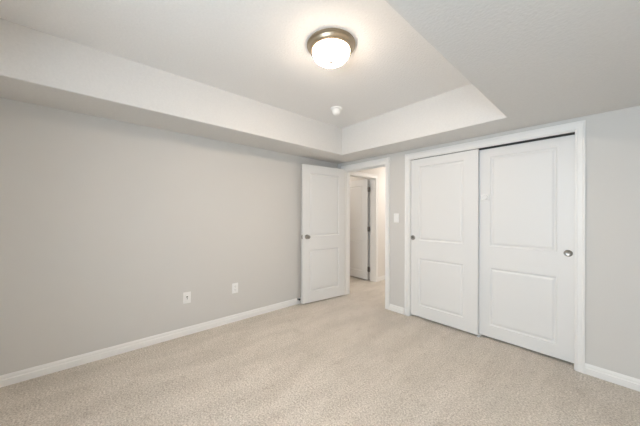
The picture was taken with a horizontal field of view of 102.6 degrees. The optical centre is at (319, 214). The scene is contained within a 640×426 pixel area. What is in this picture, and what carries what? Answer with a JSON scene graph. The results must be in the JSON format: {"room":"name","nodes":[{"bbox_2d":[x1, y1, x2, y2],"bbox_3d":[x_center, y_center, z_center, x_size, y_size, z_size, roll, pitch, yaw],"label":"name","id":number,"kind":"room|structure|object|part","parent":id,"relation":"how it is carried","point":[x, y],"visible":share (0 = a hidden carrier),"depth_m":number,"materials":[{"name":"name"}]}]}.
{"room":"empty bedroom","nodes":[
{"label":"empty bedroom","id":0,"kind":"room"},
{"bbox_2d":[0,97,337,375],"bbox_3d":[-1.340,-0.089,2.901,4.226,2.750,0.120,0,0,-41],"label":"wall","id":1,"kind":"structure","parent":0,"point":[106,225],"depth_m":2.40,"materials":[{"name":"grey paint"}]},
{"bbox_2d":[0,297,300,387],"bbox_3d":[-1.202,1.245,2.936,3.966,0.084,0.014,0,0,-41],"label":"baseboard","id":2,"kind":"structure","parent":1,"relation":"attached to","point":[41,370],"depth_m":2.40,"materials":[{"name":"white paint"}]},
{"bbox_2d":[183,291,190,303],"bbox_3d":[-1.423,0.888,2.744,0.074,0.120,0.010,0,0,-41],"label":"phone jack","id":3,"kind":"object","parent":1,"relation":"attached to","point":[186,295],"visible":1,"depth_m":2.74,"materials":[{"name":"white plastic"}]},
{"bbox_2d":[232,283,237,293],"bbox_3d":[-1.024,0.885,3.094,0.074,0.120,0.009,0,0,-41],"label":"power outlet","id":4,"kind":"object","parent":1,"relation":"attached to","point":[234,285],"visible":1,"depth_m":3.09,"materials":[{"name":"white plastic"}]},
{"bbox_2d":[0,0,470,127],"bbox_3d":[-0.244,-1.268,1.845,3.258,0.100,2.022,0,0,-41],"label":"ceiling","id":5,"kind":"structure","parent":0,"point":[257,50],"depth_m":1.84,"materials":[{"name":"white paint"}]},
{"bbox_2d":[307,28,354,67],"bbox_3d":[0.080,-1.145,1.837,0.346,0.142,0.346,0,0,-41],"label":"ceiling light","id":6,"kind":"object","parent":5,"relation":"attached to","point":[329,47],"visible":1,"depth_m":1.75,"materials":[{"name":"white glass"}]},
{"bbox_3d":[0.080,-1.140,1.837,0.268,0.094,0.268,0,0,-41],"label":"lamp shade","id":7,"kind":"part","parent":6,"relation":"part of","materials":[{"name":"white glass"}]},
{"bbox_2d":[331,106,341,115],"bbox_3d":[0.188,-1.177,2.934,0.138,0.079,0.138,0,0,-41],"label":"smoke detector","id":8,"kind":"object","parent":5,"relation":"attached to","point":[336,110],"visible":1,"depth_m":2.90,"materials":[{"name":"white plastic"}]},
{"bbox_2d":[0,276,639,425],"bbox_3d":[0.243,1.341,3.141,6.930,0.100,6.240,0,0,-41],"label":"floor","id":9,"kind":"structure","parent":0,"point":[350,359],"depth_m":1.99,"materials":[{"name":"carpet"}]},
{"bbox_2d":[0,0,639,163],"bbox_3d":[0.053,-1.011,1.510,3.966,0.412,3.806,0,0,-41],"label":"ceiling","id":10,"kind":"structure","parent":0,"point":[526,63],"depth_m":1.81,"materials":[{"name":"paint"}]},
{"bbox_2d":[356,167,384,276],"bbox_3d":[1.698,0.020,4.781,2.584,2.550,1.296,0,0,-41],"label":"wall","id":11,"kind":"structure","parent":0,"point":[380,171],"depth_m":5.06,"materials":[{"name":"white paint"}]},
{"bbox_2d":[350,179,369,279],"bbox_3d":[0.679,0.287,5.278,0.106,1.965,0.810,0,0,-41],"label":"door","id":12,"kind":"structure","parent":11,"relation":"in","point":[359,228],"depth_m":5.17,"materials":[{"name":"white paint"}]},
{"bbox_2d":[350,171,377,281],"bbox_3d":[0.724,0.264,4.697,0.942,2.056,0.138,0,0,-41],"label":"door frame","id":13,"kind":"structure","parent":11,"relation":"attached to","point":[373,178],"depth_m":4.95,"materials":[{"name":"white paint"}]},
{"bbox_2d":[378,275,384,280],"bbox_3d":[1.657,1.253,4.734,2.464,0.084,1.076,0,0,-41],"label":"baseboard","id":14,"kind":"structure","parent":11,"relation":"attached to","point":[380,278],"depth_m":5.04,"materials":[{"name":"white paint"}]},
{"bbox_2d":[338,106,639,378],"bbox_3d":[1.587,-0.081,2.856,0.120,2.750,4.045,0,0,-41],"label":"wall","id":15,"kind":"structure","parent":0,"point":[612,163],"depth_m":2.00,"materials":[{"name":"grey paint"}]},
{"bbox_2d":[301,164,344,303],"bbox_3d":[0.067,0.275,3.874,0.794,1.995,0.150,0,0,-34],"label":"door","id":16,"kind":"structure","parent":15,"relation":"in","point":[323,188],"depth_m":3.83,"materials":[{"name":"white paint"}]},
{"bbox_2d":[341,157,389,309],"bbox_3d":[0.690,0.254,3.866,0.138,2.076,0.912,0,0,-41],"label":"door frame","id":17,"kind":"structure","parent":15,"relation":"attached to","point":[384,162],"depth_m":3.69,"materials":[{"name":"white paint"}]},
{"bbox_2d":[389,304,403,314],"bbox_3d":[1.017,1.251,3.401,0.014,0.084,0.218,0,0,-41],"label":"baseboard","id":18,"kind":"structure","parent":15,"relation":"attached to","point":[392,307],"depth_m":3.40,"materials":[{"name":"white paint"}]},
{"bbox_2d":[394,213,398,222],"bbox_3d":[1.015,0.043,3.410,0.010,0.120,0.074,0,0,-41],"label":"light switch","id":19,"kind":"object","parent":15,"relation":"attached to","point":[396,215],"visible":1,"depth_m":3.40,"materials":[{"name":"white plastic"}]},
{"bbox_2d":[411,149,478,334],"bbox_3d":[1.429,0.284,3.011,0.041,1.979,0.766,0,0,-41],"label":"door","id":20,"kind":"structure","parent":15,"relation":"in","point":[444,188],"depth_m":2.96,"materials":[{"name":"white paint"}]},
{"bbox_2d":[414,132,574,159],"bbox_3d":[1.692,-0.698,2.752,0.094,0.004,1.493,0,0,-41],"label":"door track","id":21,"kind":"object","parent":15,"relation":"attached to","point":[572,133],"visible":0.54,"depth_m":2.44,"materials":[{"name":"grey metal"}]},
{"bbox_2d":[404,120,585,373],"bbox_3d":[1.676,0.260,2.740,0.138,2.069,1.619,0,0,-41],"label":"door frame","id":22,"kind":"structure","parent":15,"relation":"attached to","point":[579,127],"depth_m":2.14,"materials":[{"name":"white paint"}]},
{"bbox_2d":[479,134,574,362],"bbox_3d":[1.945,0.292,2.477,0.064,1.966,0.746,0,0,-41],"label":"door","id":23,"kind":"structure","parent":15,"relation":"in","point":[527,190],"depth_m":2.44,"materials":[{"name":"white paint"}]},
{"bbox_3d":[2.157,0.335,2.227,0.007,0.060,0.060,0,0,-41],"label":"finger pull","id":24,"kind":"part","parent":23,"relation":"part of","materials":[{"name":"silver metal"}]},
{"bbox_2d":[585,363,639,391],"bbox_3d":[2.475,1.255,1.737,0.014,0.084,0.948,0,0,-41],"label":"baseboard","id":25,"kind":"structure","parent":15,"relation":"attached to","point":[604,374],"depth_m":1.98,"materials":[{"name":"white paint"}]}
]}

